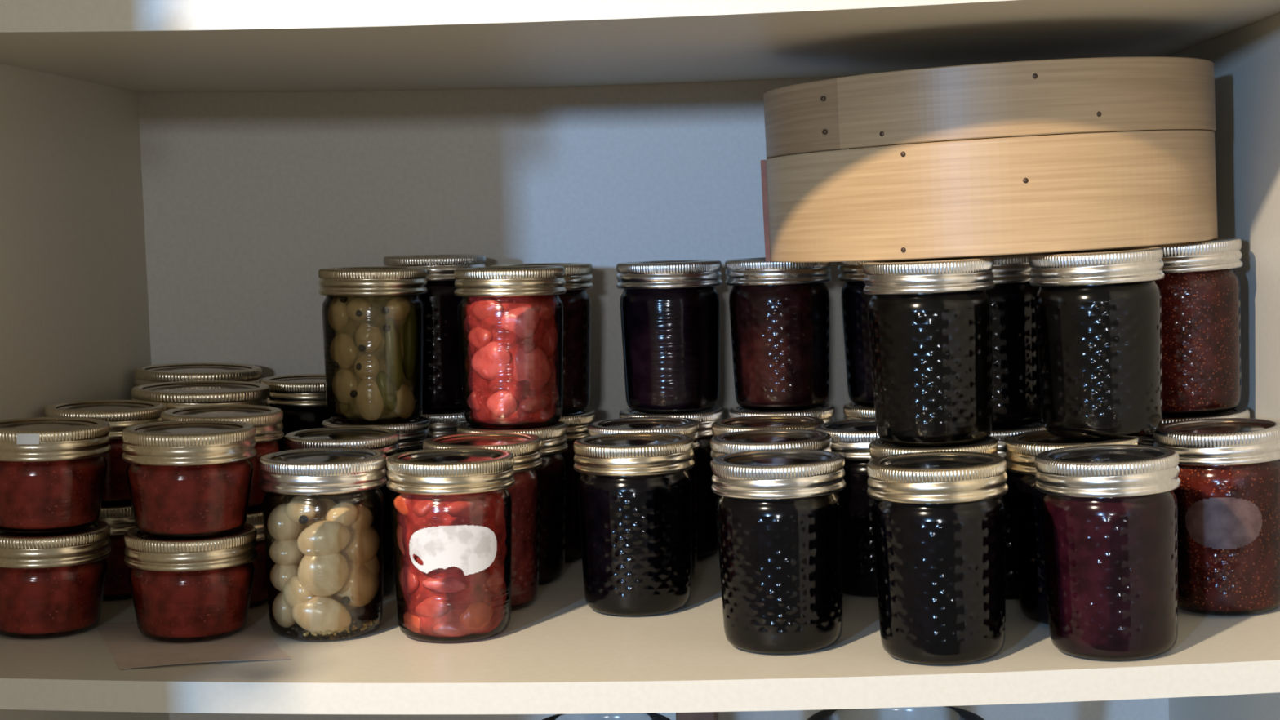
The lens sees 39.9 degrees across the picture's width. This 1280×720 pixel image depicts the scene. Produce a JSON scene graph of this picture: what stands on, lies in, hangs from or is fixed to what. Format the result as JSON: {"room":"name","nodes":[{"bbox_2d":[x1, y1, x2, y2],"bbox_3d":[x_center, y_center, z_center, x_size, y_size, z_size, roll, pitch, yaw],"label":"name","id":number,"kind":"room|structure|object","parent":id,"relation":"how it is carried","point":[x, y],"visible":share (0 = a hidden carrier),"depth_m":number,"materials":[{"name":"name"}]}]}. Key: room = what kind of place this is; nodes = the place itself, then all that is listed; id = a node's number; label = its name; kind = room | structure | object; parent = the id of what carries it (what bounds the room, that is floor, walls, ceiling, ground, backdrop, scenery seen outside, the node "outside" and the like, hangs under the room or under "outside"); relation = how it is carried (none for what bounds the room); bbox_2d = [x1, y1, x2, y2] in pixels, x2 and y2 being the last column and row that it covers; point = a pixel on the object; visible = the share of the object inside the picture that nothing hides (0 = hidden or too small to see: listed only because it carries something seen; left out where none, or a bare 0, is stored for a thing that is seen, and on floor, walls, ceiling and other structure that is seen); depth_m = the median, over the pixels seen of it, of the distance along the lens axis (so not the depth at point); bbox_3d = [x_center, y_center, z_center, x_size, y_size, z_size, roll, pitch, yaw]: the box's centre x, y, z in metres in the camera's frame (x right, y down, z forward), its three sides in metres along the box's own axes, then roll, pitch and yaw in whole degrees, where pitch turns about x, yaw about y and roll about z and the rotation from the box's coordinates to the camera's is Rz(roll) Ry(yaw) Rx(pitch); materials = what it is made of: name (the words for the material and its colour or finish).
{"room":"pantry","nodes":[
{"label":"pantry","id":0,"kind":"room"},
{"bbox_2d":[0,13,1279,719],"bbox_3d":[-0.011,-0.013,0.845,0.759,0.920,0.795,-1,4,4],"label":"wall","id":1,"kind":"structure","parent":0,"point":[137,229],"depth_m":1.23,"materials":[{"name":"paint"}]},
{"bbox_2d":[0,0,1279,92],"bbox_3d":[-0.011,-0.186,1.024,0.713,0.022,0.400,-1,4,4],"label":"shelf board","id":2,"kind":"object","parent":1,"relation":"attached to","point":[139,46],"visible":0.94,"depth_m":0.92,"materials":[{"name":"white laminate"}]},
{"bbox_2d":[0,551,1279,714],"bbox_3d":[-0.001,0.143,1.049,0.713,0.024,0.400,-1,4,4],"label":"shelf board","id":3,"kind":"object","parent":1,"relation":"attached to","point":[557,654],"visible":0.34,"depth_m":0.87,"materials":[{"name":"white laminate"}]},
{"bbox_2d":[0,520,111,639],"bbox_3d":[-0.326,0.119,0.969,0.071,0.059,0.071,-5,5,-33],"label":"jam jar","id":4,"kind":"object","parent":3,"relation":"on","point":[52,584],"visible":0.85,"depth_m":0.94,"materials":[{"name":"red glass"}]},
{"bbox_2d":[0,417,111,533],"bbox_3d":[-0.326,0.063,0.966,0.071,0.059,0.071,-5,5,-33],"label":"jam jar","id":5,"kind":"object","parent":4,"relation":"on","point":[53,469],"visible":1,"depth_m":0.94,"materials":[{"name":"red glass"}]},
{"bbox_2d":[97,502,136,599],"bbox_3d":[-0.321,0.112,1.065,0.071,0.059,0.071,-5,5,-33],"label":"jam jar","id":6,"kind":"object","parent":3,"relation":"on","point":[120,517],"visible":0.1,"depth_m":1.04,"materials":[{"name":"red glass"}]},
{"bbox_2d":[44,400,165,505],"bbox_3d":[-0.320,0.055,1.060,0.071,0.059,0.071,-5,5,-33],"label":"jam jar","id":7,"kind":"object","parent":6,"relation":"on","point":[121,415],"visible":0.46,"depth_m":1.04,"materials":[{"name":"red glass"}]},
{"bbox_2d":[95,616,291,669],"bbox_3d":[-0.242,0.150,0.945,0.083,0.004,0.124,-4,5,-23],"label":"paper sheet","id":8,"kind":"object","parent":3,"relation":"on","point":[128,647],"visible":0.76,"depth_m":0.93,"materials":[{"name":"paper"}]},
{"bbox_2d":[124,522,257,642],"bbox_3d":[-0.244,0.120,0.963,0.071,0.058,0.071,-4,5,-32],"label":"jam jar","id":9,"kind":"object","parent":8,"relation":"on","point":[195,589],"visible":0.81,"depth_m":0.94,"materials":[{"name":"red glass"}]},
{"bbox_2d":[121,420,256,538],"bbox_3d":[-0.243,0.064,0.954,0.071,0.058,0.071,-6,6,-44],"label":"jam jar","id":10,"kind":"object","parent":9,"relation":"on","point":[187,479],"visible":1,"depth_m":0.93,"materials":[{"name":"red glass"}]},
{"bbox_2d":[133,362,262,386],"bbox_3d":[-0.302,0.066,1.218,0.086,0.126,0.086,-5,5,-33],"label":"jar","id":11,"kind":"object","parent":3,"relation":"on","point":[171,372],"visible":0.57,"depth_m":1.19,"materials":[{"name":"silver glass"}]},
{"bbox_2d":[130,380,270,410],"bbox_3d":[-0.279,0.076,1.131,0.087,0.121,0.087,-6,6,-43],"label":"jar","id":12,"kind":"object","parent":3,"relation":"on","point":[176,394],"visible":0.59,"depth_m":1.10,"materials":[{"name":"silver glass"}]},
{"bbox_2d":[245,507,267,607],"bbox_3d":[-0.245,0.114,1.039,0.071,0.058,0.071,-5,6,-40],"label":"jam jar","id":13,"kind":"object","parent":3,"relation":"on","point":[259,595],"visible":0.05,"depth_m":1.02,"materials":[{"name":"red glass"}]},
{"bbox_2d":[160,404,284,511],"bbox_3d":[-0.244,0.058,1.036,0.071,0.058,0.071,-6,6,-41],"label":"jam jar","id":14,"kind":"object","parent":13,"relation":"on","point":[267,420],"visible":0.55,"depth_m":1.02,"materials":[{"name":"silver glass"}]},
{"bbox_2d":[259,373,330,503],"bbox_3d":[-0.224,0.070,1.210,0.069,0.119,0.069,-6,6,-41],"label":"jam jar","id":15,"kind":"object","parent":3,"relation":"on","point":[301,398],"visible":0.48,"depth_m":1.18,"materials":[{"name":"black glass"}]},
{"bbox_2d":[258,447,386,641],"bbox_3d":[-0.171,0.100,0.963,0.069,0.098,0.069,1,5,32],"label":"jar","id":16,"kind":"object","parent":3,"relation":"on","point":[327,470],"visible":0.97,"depth_m":0.95,"materials":[{"name":"clear glass"}]},
{"bbox_2d":[271,591,295,627],"bbox_3d":[-0.192,0.135,0.957,0.015,0.020,0.016,-3,5,-24],"label":"onion","id":17,"kind":"object","parent":16,"relation":"in","point":[282,612],"visible":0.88,"depth_m":0.95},
{"bbox_2d":[269,564,298,591],"bbox_3d":[-0.192,0.117,0.956,0.017,0.018,0.018,-3,5,-24],"label":"onion","id":18,"kind":"object","parent":16,"relation":"in","point":[279,575],"visible":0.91,"depth_m":0.95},
{"bbox_2d":[266,503,304,541],"bbox_3d":[-0.192,0.088,0.954,0.020,0.022,0.021,-3,5,-24],"label":"onion","id":19,"kind":"object","parent":16,"relation":"in","point":[280,526],"visible":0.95,"depth_m":0.95,"materials":[{"name":"food"}]},
{"bbox_2d":[269,537,304,565],"bbox_3d":[-0.191,0.103,0.955,0.020,0.017,0.022,-2,5,-24],"label":"onion","id":20,"kind":"object","parent":16,"relation":"in","point":[287,553],"visible":0.92,"depth_m":0.95,"materials":[{"name":"food"}]},
{"bbox_2d":[283,575,315,608],"bbox_3d":[-0.182,0.125,0.944,0.019,0.019,0.012,0,5,20],"label":"onion","id":21,"kind":"object","parent":16,"relation":"in","point":[294,593],"visible":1,"depth_m":0.94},
{"bbox_2d":[284,499,315,523],"bbox_3d":[-0.181,0.081,0.943,0.019,0.013,0.012,2,5,26],"label":"onion","id":22,"kind":"object","parent":16,"relation":"in","point":[294,509],"visible":1,"depth_m":0.94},
{"bbox_2d":[289,494,320,530],"bbox_3d":[-0.185,0.084,0.970,0.020,0.020,0.020,1,5,30],"label":"onion","id":23,"kind":"object","parent":16,"relation":"in","point":[315,503],"visible":0.38,"depth_m":0.96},
{"bbox_2d":[291,595,351,635],"bbox_3d":[-0.170,0.136,0.943,0.032,0.022,0.012,-2,5,-6],"label":"onion","id":24,"kind":"object","parent":16,"relation":"in","point":[322,614],"visible":1,"depth_m":0.94,"materials":[{"name":"food"}]},
{"bbox_2d":[297,552,348,596],"bbox_3d":[-0.169,0.113,0.941,0.027,0.027,0.012,-2,4,-4],"label":"onion","id":25,"kind":"object","parent":16,"relation":"in","point":[326,575],"visible":1,"depth_m":0.94,"materials":[{"name":"food"}]},
{"bbox_2d":[296,520,351,556],"bbox_3d":[-0.168,0.096,0.939,0.028,0.020,0.012,-2,4,-4],"label":"onion","id":26,"kind":"object","parent":16,"relation":"in","point":[325,537],"visible":1,"depth_m":0.93,"materials":[{"name":"food"}]},
{"bbox_2d":[317,498,336,521],"bbox_3d":[-0.175,0.087,0.977,0.020,0.020,0.020,0,5,17],"label":"onion","id":27,"kind":"object","parent":16,"relation":"in","point":[326,504],"visible":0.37,"depth_m":0.97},
{"bbox_2d":[286,617,379,636],"bbox_3d":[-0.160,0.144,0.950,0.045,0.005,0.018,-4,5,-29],"label":"seeds","id":28,"kind":"object","parent":16,"relation":"in","point":[367,622],"visible":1,"depth_m":0.94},
{"bbox_2d":[325,502,358,527],"bbox_3d":[-0.160,0.083,0.946,0.018,0.014,0.012,-4,5,-30],"label":"onion","id":29,"kind":"object","parent":16,"relation":"in","point":[346,513],"visible":1,"depth_m":0.94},
{"bbox_2d":[333,560,380,607],"bbox_3d":[-0.155,0.121,0.964,0.026,0.028,0.028,-2,4,-5],"label":"onion","id":30,"kind":"object","parent":16,"relation":"in","point":[362,585],"visible":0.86,"depth_m":0.95,"materials":[{"name":"food"}]},
{"bbox_2d":[339,525,380,563],"bbox_3d":[-0.153,0.100,0.962,0.023,0.023,0.023,-6,6,-41],"label":"onion","id":31,"kind":"object","parent":16,"relation":"in","point":[363,545],"visible":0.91,"depth_m":0.95,"materials":[{"name":"food"}]},
{"bbox_2d":[346,504,373,530],"bbox_3d":[-0.154,0.087,0.961,0.018,0.016,0.019,0,5,4],"label":"onion","id":32,"kind":"object","parent":16,"relation":"in","point":[364,520],"visible":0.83,"depth_m":0.95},
{"bbox_2d":[363,555,379,575],"bbox_3d":[-0.148,0.113,0.963,0.013,0.020,0.012,0,5,4],"label":"onion","id":33,"kind":"object","parent":16,"relation":"in","point":[373,565],"visible":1,"depth_m":0.96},
{"bbox_2d":[284,426,399,594],"bbox_3d":[-0.178,0.092,1.063,0.069,0.098,0.069,0,5,21],"label":"jam jar","id":34,"kind":"object","parent":3,"relation":"on","point":[385,441],"visible":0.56,"depth_m":1.05,"materials":[{"name":"silver glass"}]},
{"bbox_2d":[321,416,430,453],"bbox_3d":[-0.168,0.086,1.134,0.069,0.098,0.069,-2,4,1],"label":"jam jar","id":35,"kind":"object","parent":3,"relation":"on","point":[412,433],"visible":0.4,"depth_m":1.11,"materials":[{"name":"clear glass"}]},
{"bbox_2d":[318,266,427,423],"bbox_3d":[-0.169,-0.010,1.127,0.069,0.098,0.069,-3,5,-21],"label":"pickle jar","id":36,"kind":"object","parent":35,"relation":"on","point":[376,285],"visible":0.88,"depth_m":1.11,"materials":[{"name":"clear glass"}]},
{"bbox_2d":[327,297,348,330],"bbox_3d":[-0.189,-0.028,1.110,0.012,0.022,0.021,-4,6,-37],"label":"onion","id":37,"kind":"object","parent":36,"relation":"in","point":[337,316],"visible":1,"depth_m":1.10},
{"bbox_2d":[329,333,357,368],"bbox_3d":[-0.186,-0.006,1.110,0.024,0.023,0.012,2,6,38],"label":"onion","id":38,"kind":"object","parent":36,"relation":"in","point":[343,350],"visible":1,"depth_m":1.10,"materials":[{"name":"food"}]},
{"bbox_2d":[332,368,358,404],"bbox_3d":[-0.186,0.017,1.112,0.023,0.023,0.012,4,7,44],"label":"onion","id":39,"kind":"object","parent":36,"relation":"in","point":[344,381],"visible":1,"depth_m":1.11,"materials":[{"name":"food"}]},
{"bbox_2d":[346,297,371,321],"bbox_3d":[-0.176,-0.032,1.101,0.016,0.015,0.012,1,5,13],"label":"onion","id":40,"kind":"object","parent":36,"relation":"in","point":[360,304],"visible":1,"depth_m":1.10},
{"bbox_2d":[354,353,380,380],"bbox_3d":[-0.171,0.004,1.104,0.016,0.018,0.012,0,5,2],"label":"onion","id":41,"kind":"object","parent":36,"relation":"in","point":[371,366],"visible":1,"depth_m":1.10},
{"bbox_2d":[355,323,382,352],"bbox_3d":[-0.169,-0.014,1.102,0.017,0.020,0.012,-1,5,0],"label":"onion","id":42,"kind":"object","parent":36,"relation":"in","point":[370,336],"visible":1,"depth_m":1.10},
{"bbox_2d":[355,379,385,421],"bbox_3d":[-0.169,0.024,1.106,0.019,0.028,0.012,-2,4,-3],"label":"onion","id":43,"kind":"object","parent":36,"relation":"in","point":[369,402],"visible":1,"depth_m":1.10,"materials":[{"name":"food"}]},
{"bbox_2d":[375,370,397,411],"bbox_3d":[-0.159,0.019,1.106,0.013,0.026,0.009,-3,5,-18],"label":"pickle slice","id":44,"kind":"object","parent":36,"relation":"in","point":[385,386],"visible":1,"depth_m":1.10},
{"bbox_2d":[383,318,402,391],"bbox_3d":[-0.155,-0.003,1.106,0.010,0.046,0.011,0,5,20],"label":"pickle slice","id":45,"kind":"object","parent":36,"relation":"in","point":[393,353],"visible":1,"depth_m":1.10,"materials":[{"name":"food"}]},
{"bbox_2d":[385,296,410,320],"bbox_3d":[-0.152,-0.032,1.108,0.013,0.015,0.018,4,6,44],"label":"onion","id":46,"kind":"object","parent":36,"relation":"in","point":[399,308],"visible":1,"depth_m":1.10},
{"bbox_2d":[393,383,415,418],"bbox_3d":[-0.150,0.026,1.117,0.012,0.023,0.019,2,6,38],"label":"onion","id":47,"kind":"object","parent":36,"relation":"in","point":[406,402],"visible":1,"depth_m":1.11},
{"bbox_2d":[402,302,417,380],"bbox_3d":[-0.146,-0.012,1.116,0.009,0.049,0.013,0,5,17],"label":"pickle slice","id":48,"kind":"object","parent":36,"relation":"in","point":[410,334],"visible":1,"depth_m":1.11,"materials":[{"name":"food"}]},
{"bbox_2d":[420,410,467,438],"bbox_3d":[-0.136,0.081,1.198,0.069,0.098,0.069,0,5,20],"label":"jam jar","id":49,"kind":"object","parent":3,"relation":"on","point":[441,424],"visible":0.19,"depth_m":1.16,"materials":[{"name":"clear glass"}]},
{"bbox_2d":[383,253,485,412],"bbox_3d":[-0.137,-0.019,1.190,0.069,0.104,0.069,1,5,31],"label":"jam jar","id":50,"kind":"object","parent":49,"relation":"on","point":[442,368],"visible":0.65,"depth_m":1.16,"materials":[{"name":"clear glass"}]},
{"bbox_2d":[386,447,515,642],"bbox_3d":[-0.101,0.100,0.956,0.069,0.098,0.069,1,5,27],"label":"jar","id":51,"kind":"object","parent":3,"relation":"on","point":[439,544],"visible":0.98,"depth_m":0.93,"materials":[{"name":"clear glass"}]},
{"bbox_2d":[393,493,408,515],"bbox_3d":[-0.124,0.077,0.941,0.011,0.013,0.015,-4,5,-30],"label":"fruit piece","id":52,"kind":"object","parent":51,"relation":"in","point":[399,501],"visible":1,"depth_m":0.94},
{"bbox_2d":[399,563,419,593],"bbox_3d":[-0.122,0.117,0.945,0.008,0.017,0.020,-4,5,-32],"label":"fruit piece","id":53,"kind":"object","parent":51,"relation":"in","point":[411,582],"visible":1,"depth_m":0.94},
{"bbox_2d":[403,611,422,633],"bbox_3d":[-0.120,0.140,0.943,0.021,0.012,0.009,2,6,36],"label":"fruit piece","id":54,"kind":"object","parent":51,"relation":"in","point":[412,622],"visible":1,"depth_m":0.94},
{"bbox_2d":[413,497,435,517],"bbox_3d":[-0.114,0.078,0.931,0.014,0.011,0.011,0,5,24],"label":"fruit piece","id":55,"kind":"object","parent":51,"relation":"in","point":[422,508],"visible":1,"depth_m":0.93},
{"bbox_2d":[414,596,450,617],"bbox_3d":[-0.109,0.131,0.936,0.022,0.012,0.009,1,5,30],"label":"fruit piece","id":56,"kind":"object","parent":51,"relation":"in","point":[433,606],"visible":1,"depth_m":0.93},
{"bbox_2d":[422,577,467,592],"bbox_3d":[-0.103,0.118,0.933,0.024,0.010,0.011,-2,5,-9],"label":"fruit piece","id":57,"kind":"object","parent":51,"relation":"in","point":[442,584],"visible":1,"depth_m":0.93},
{"bbox_2d":[433,621,471,636],"bbox_3d":[-0.099,0.142,0.935,0.022,0.009,0.009,-1,4,-5],"label":"fruit piece","id":58,"kind":"object","parent":51,"relation":"in","point":[451,628],"visible":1,"depth_m":0.93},
{"bbox_2d":[444,498,488,518],"bbox_3d":[-0.092,0.079,0.931,0.024,0.011,0.009,-4,5,-29],"label":"fruit piece","id":59,"kind":"object","parent":51,"relation":"in","point":[460,508],"visible":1,"depth_m":0.93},
{"bbox_2d":[458,602,493,630],"bbox_3d":[-0.086,0.136,0.940,0.023,0.016,0.009,-6,6,-42],"label":"fruit piece","id":60,"kind":"object","parent":51,"relation":"in","point":[477,615],"visible":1,"depth_m":0.94,"materials":[{"name":"food"}]},
{"bbox_2d":[484,563,503,595],"bbox_3d":[-0.080,0.118,0.947,0.014,0.018,0.012,-4,5,-31],"label":"fruit piece","id":61,"kind":"object","parent":51,"relation":"in","point":[494,584],"visible":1,"depth_m":0.94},
{"bbox_2d":[494,499,504,527],"bbox_3d":[-0.077,0.083,0.945,0.010,0.016,0.012,1,5,26],"label":"fruit piece","id":62,"kind":"object","parent":51,"relation":"in","point":[499,505],"visible":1,"depth_m":0.94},
{"bbox_2d":[422,431,542,609],"bbox_3d":[-0.090,0.094,1.027,0.069,0.098,0.069,-1,4,2],"label":"jam jar","id":63,"kind":"object","parent":3,"relation":"on","point":[525,448],"visible":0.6,"depth_m":1.01,"materials":[{"name":"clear glass"}]},
{"bbox_2d":[456,420,568,584],"bbox_3d":[-0.078,0.088,1.098,0.069,0.098,0.069,-5,6,-40],"label":"jam jar","id":64,"kind":"object","parent":3,"relation":"on","point":[552,473],"visible":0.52,"depth_m":1.08,"materials":[{"name":"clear glass"}]},
{"bbox_2d":[453,266,566,428],"bbox_3d":[-0.079,-0.009,1.090,0.069,0.098,0.069,-5,6,-39],"label":"jar","id":65,"kind":"object","parent":64,"relation":"on","point":[513,286],"visible":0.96,"depth_m":1.07,"materials":[{"name":"clear glass"}]},
{"bbox_2d":[467,325,492,348],"bbox_3d":[-0.096,-0.014,1.071,0.019,0.015,0.010,3,6,42],"label":"fruit piece","id":66,"kind":"object","parent":65,"relation":"in","point":[478,337],"visible":1,"depth_m":1.07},
{"bbox_2d":[472,297,502,320],"bbox_3d":[-0.092,-0.030,1.065,0.022,0.015,0.010,1,5,32],"label":"fruit piece","id":67,"kind":"object","parent":65,"relation":"in","point":[485,308],"visible":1,"depth_m":1.06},
{"bbox_2d":[471,341,511,381],"bbox_3d":[-0.090,0.001,1.068,0.026,0.024,0.011,2,6,37],"label":"fruit piece","id":68,"kind":"object","parent":65,"relation":"in","point":[493,358],"visible":1,"depth_m":1.06,"materials":[{"name":"food"}]},
{"bbox_2d":[486,390,518,417],"bbox_3d":[-0.084,0.027,1.069,0.020,0.016,0.010,0,5,16],"label":"fruit piece","id":69,"kind":"object","parent":65,"relation":"in","point":[503,403],"visible":1,"depth_m":1.06,"materials":[{"name":"food"}]},
{"bbox_2d":[501,306,540,338],"bbox_3d":[-0.073,-0.022,1.063,0.026,0.020,0.010,-2,5,-7],"label":"fruit piece","id":70,"kind":"object","parent":65,"relation":"in","point":[523,322],"visible":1,"depth_m":1.06,"materials":[{"name":"food"}]},
{"bbox_2d":[513,346,551,390],"bbox_3d":[-0.066,0.004,1.070,0.026,0.029,0.010,-4,5,-24],"label":"fruit piece","id":71,"kind":"object","parent":65,"relation":"in","point":[534,366],"visible":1,"depth_m":1.07,"materials":[{"name":"food"}]},
{"bbox_2d":[518,393,552,413],"bbox_3d":[-0.063,0.026,1.074,0.025,0.012,0.010,-6,6,-43],"label":"fruit piece","id":72,"kind":"object","parent":65,"relation":"in","point":[531,404],"visible":1,"depth_m":1.07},
{"bbox_2d":[538,301,553,319],"bbox_3d":[-0.059,-0.030,1.072,0.011,0.012,0.016,2,6,39],"label":"fruit piece","id":73,"kind":"object","parent":65,"relation":"in","point":[546,312],"visible":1,"depth_m":1.07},
{"bbox_2d":[542,326,557,358],"bbox_3d":[-0.056,-0.011,1.079,0.011,0.022,0.014,1,5,27],"label":"fruit piece","id":74,"kind":"object","parent":65,"relation":"in","point":[548,343],"visible":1,"depth_m":1.07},
{"bbox_2d":[559,408,595,562],"bbox_3d":[-0.062,0.082,1.167,0.069,0.098,0.069,-1,5,14],"label":"jam jar","id":75,"kind":"object","parent":3,"relation":"on","point":[577,423],"visible":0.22,"depth_m":1.14,"materials":[{"name":"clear glass"}]},
{"bbox_2d":[488,262,593,414],"bbox_3d":[-0.064,-0.014,1.159,0.069,0.098,0.069,-2,4,-1],"label":"jam jar","id":76,"kind":"object","parent":75,"relation":"on","point":[578,277],"visible":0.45,"depth_m":1.14,"materials":[{"name":"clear glass"}]},
{"bbox_2d":[573,431,694,616],"bbox_3d":[-0.002,0.093,1.009,0.069,0.097,0.069,2,6,37],"label":"jam jar","id":77,"kind":"object","parent":3,"relation":"on","point":[634,489],"visible":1,"depth_m":0.98,"materials":[{"name":"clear glass"}]},
{"bbox_2d":[587,416,699,576],"bbox_3d":[0.003,0.087,1.090,0.069,0.097,0.069,2,6,40],"label":"jam jar","id":78,"kind":"object","parent":3,"relation":"on","point":[685,426],"visible":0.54,"depth_m":1.08,"materials":[{"name":"clear glass"}]},
{"bbox_2d":[619,405,723,559],"bbox_3d":[0.022,0.081,1.163,0.069,0.097,0.069,-4,5,-31],"label":"jam jar","id":79,"kind":"object","parent":3,"relation":"on","point":[707,530],"visible":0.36,"depth_m":1.14,"materials":[{"name":"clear glass"}]},
{"bbox_2d":[616,259,722,413],"bbox_3d":[0.020,-0.016,1.151,0.069,0.097,0.069,-1,5,6],"label":"jam jar","id":80,"kind":"object","parent":79,"relation":"on","point":[670,309],"visible":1,"depth_m":1.12,"materials":[{"name":"clear glass"}]},
{"bbox_2d":[711,414,824,436],"bbox_3d":[0.079,0.085,1.075,0.069,0.098,0.069,2,6,39],"label":"jam jar","id":81,"kind":"object","parent":3,"relation":"on","point":[772,421],"visible":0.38,"depth_m":1.07,"materials":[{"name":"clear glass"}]},
{"bbox_2d":[710,429,831,505],"bbox_3d":[0.075,0.091,1.002,0.069,0.098,0.069,0,5,21],"label":"jam jar","id":82,"kind":"object","parent":3,"relation":"on","point":[722,444],"visible":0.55,"depth_m":0.99,"materials":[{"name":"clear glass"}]},
{"bbox_2d":[711,448,845,654],"bbox_3d":[0.072,0.098,0.911,0.069,0.098,0.069,-4,5,-23],"label":"jam jar","id":83,"kind":"object","parent":3,"relation":"on","point":[779,512],"visible":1,"depth_m":0.89,"materials":[{"name":"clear glass"}]},
{"bbox_2d":[728,403,835,422],"bbox_3d":[0.094,0.079,1.152,0.069,0.098,0.069,-2,4,0],"label":"jam jar","id":84,"kind":"object","parent":3,"relation":"on","point":[825,412],"visible":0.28,"depth_m":1.13,"materials":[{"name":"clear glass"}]},
{"bbox_2d":[724,257,831,410],"bbox_3d":[0.091,-0.018,1.145,0.069,0.098,0.069,-2,4,-5],"label":"jam jar","id":85,"kind":"object","parent":84,"relation":"on","point":[780,312],"visible":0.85,"depth_m":1.12,"materials":[{"name":"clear glass"}]},
{"bbox_2d":[813,417,879,597],"bbox_3d":[0.138,0.086,1.034,0.069,0.098,0.069,3,6,45],"label":"jam jar","id":86,"kind":"object","parent":3,"relation":"on","point":[851,439],"visible":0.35,"depth_m":1.01,"materials":[{"name":"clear glass"}]},
{"bbox_2d":[843,402,875,420],"bbox_3d":[0.168,0.076,1.145,0.069,0.098,0.069,-1,4,2],"label":"jam jar","id":87,"kind":"object","parent":3,"relation":"on","point":[851,411],"visible":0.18,"depth_m":1.12,"materials":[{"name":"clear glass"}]},
{"bbox_2d":[837,259,893,406],"bbox_3d":[0.163,-0.021,1.137,0.069,0.098,0.069,-3,5,-13],"label":"jam jar","id":88,"kind":"object","parent":87,"relation":"on","point":[855,302],"visible":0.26,"depth_m":1.12,"materials":[{"name":"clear glass"}]},
{"bbox_2d":[868,435,998,501],"bbox_3d":[0.159,0.091,0.951,0.069,0.098,0.069,-1,5,15],"label":"jam jar","id":89,"kind":"object","parent":3,"relation":"on","point":[877,448],"visible":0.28,"depth_m":0.93,"materials":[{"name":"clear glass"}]},
{"bbox_2d":[862,256,995,447],"bbox_3d":[0.154,-0.005,0.940,0.069,0.098,0.069,-1,5,8],"label":"jam jar","id":90,"kind":"object","parent":89,"relation":"on","point":[930,320],"visible":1,"depth_m":0.91,"materials":[{"name":"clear glass"}]},
{"bbox_2d":[760,129,1217,262],"bbox_3d":[0.202,-0.095,1.035,0.259,0.060,0.257,-3,4,4],"label":"steamer","id":91,"kind":"object","parent":90,"relation":"on","point":[1118,189],"visible":1,"depth_m":0.92,"materials":[{"name":"wood"}]},
{"bbox_2d":[763,56,1216,159],"bbox_3d":[0.201,-0.144,1.031,0.256,0.045,0.257,-4,5,-22],"label":"lid","id":92,"kind":"object","parent":91,"relation":"on","point":[1077,95],"visible":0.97,"depth_m":0.92,"materials":[{"name":"brown wood"}]},
{"bbox_2d":[866,451,1008,665],"bbox_3d":[0.148,0.098,0.876,0.069,0.098,0.069,-3,5,-19],"label":"jam jar","id":93,"kind":"object","parent":3,"relation":"on","point":[939,517],"visible":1,"depth_m":0.85,"materials":[{"name":"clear glass"}]},
{"bbox_2d":[988,418,1045,599],"bbox_3d":[0.204,0.084,1.010,0.069,0.098,0.069,-4,5,-28],"label":"jam jar","id":94,"kind":"object","parent":3,"relation":"on","point":[1001,434],"visible":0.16,"depth_m":0.98,"materials":[{"name":"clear glass"}]},
{"bbox_2d":[964,252,1043,427],"bbox_3d":[0.198,-0.012,1.005,0.069,0.098,0.069,-4,5,-24],"label":"jam jar","id":95,"kind":"object","parent":94,"relation":"on","point":[1016,389],"visible":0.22,"depth_m":0.98,"materials":[{"name":"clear glass"}]},
{"bbox_2d":[1005,430,1138,624],"bbox_3d":[0.230,0.088,0.938,0.069,0.099,0.069,-5,6,-37],"label":"jam jar","id":96,"kind":"object","parent":3,"relation":"on","point":[1022,448],"visible":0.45,"depth_m":0.92,"materials":[{"name":"clear glass"}]},
{"bbox_2d":[1028,247,1164,439],"bbox_3d":[0.241,-0.009,0.932,0.069,0.099,0.069,-6,6,-43],"label":"jam jar","id":97,"kind":"object","parent":96,"relation":"on","point":[1098,312],"visible":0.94,"depth_m":0.91,"materials":[{"name":"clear glass"}]},
{"bbox_2d":[1034,444,1180,660],"bbox_3d":[0.230,0.094,0.867,0.069,0.099,0.069,-6,6,-42],"label":"jam jar","id":98,"kind":"object","parent":3,"relation":"on","point":[1108,513],"visible":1,"depth_m":0.84,"materials":[{"name":"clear glass"}]},
{"bbox_2d":[1137,406,1249,445],"bbox_3d":[0.314,0.077,1.012,0.069,0.099,0.069,2,6,40],"label":"jam jar","id":99,"kind":"object","parent":3,"relation":"on","point":[1238,412],"visible":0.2,"depth_m":0.99,"materials":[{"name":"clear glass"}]},
{"bbox_2d":[1120,237,1243,416],"bbox_3d":[0.307,-0.019,1.004,0.069,0.099,0.069,-5,5,-33],"label":"jam jar","id":100,"kind":"object","parent":99,"relation":"on","point":[1200,287],"visible":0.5,"depth_m":0.98,"materials":[{"name":"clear glass"}]},
{"bbox_2d":[1152,417,1279,615],"bbox_3d":[0.309,0.083,0.941,0.069,0.099,0.069,-5,5,-33],"label":"jam jar","id":101,"kind":"object","parent":3,"relation":"on","point":[1228,495],"visible":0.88,"depth_m":0.91,"materials":[{"name":"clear glass"}]},
{"bbox_3d":[0.005,0.329,1.064,0.713,0.018,0.400,-1,4,4],"label":"shelf board","id":102,"kind":"object","parent":1,"relation":"attached to","visible":0},
{"bbox_2d":[542,712,670,719],"bbox_3d":[-0.019,0.266,0.985,0.081,0.125,0.081,-1,4,4],"label":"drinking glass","id":103,"kind":"object","parent":102,"relation":"on","point":[654,716],"visible":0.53,"depth_m":1.01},
{"bbox_2d":[675,711,718,719],"bbox_3d":[0.034,0.252,1.006,0.022,0.147,0.080,-1,4,4],"label":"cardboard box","id":104,"kind":"object","parent":102,"relation":"on","point":[697,715],"visible":0.02,"depth_m":0.96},
{"bbox_2d":[807,706,984,719],"bbox_3d":[0.142,0.262,0.970,0.101,0.126,0.101,-1,4,4],"label":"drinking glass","id":105,"kind":"object","parent":102,"relation":"on","point":[825,714],"visible":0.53,"depth_m":0.99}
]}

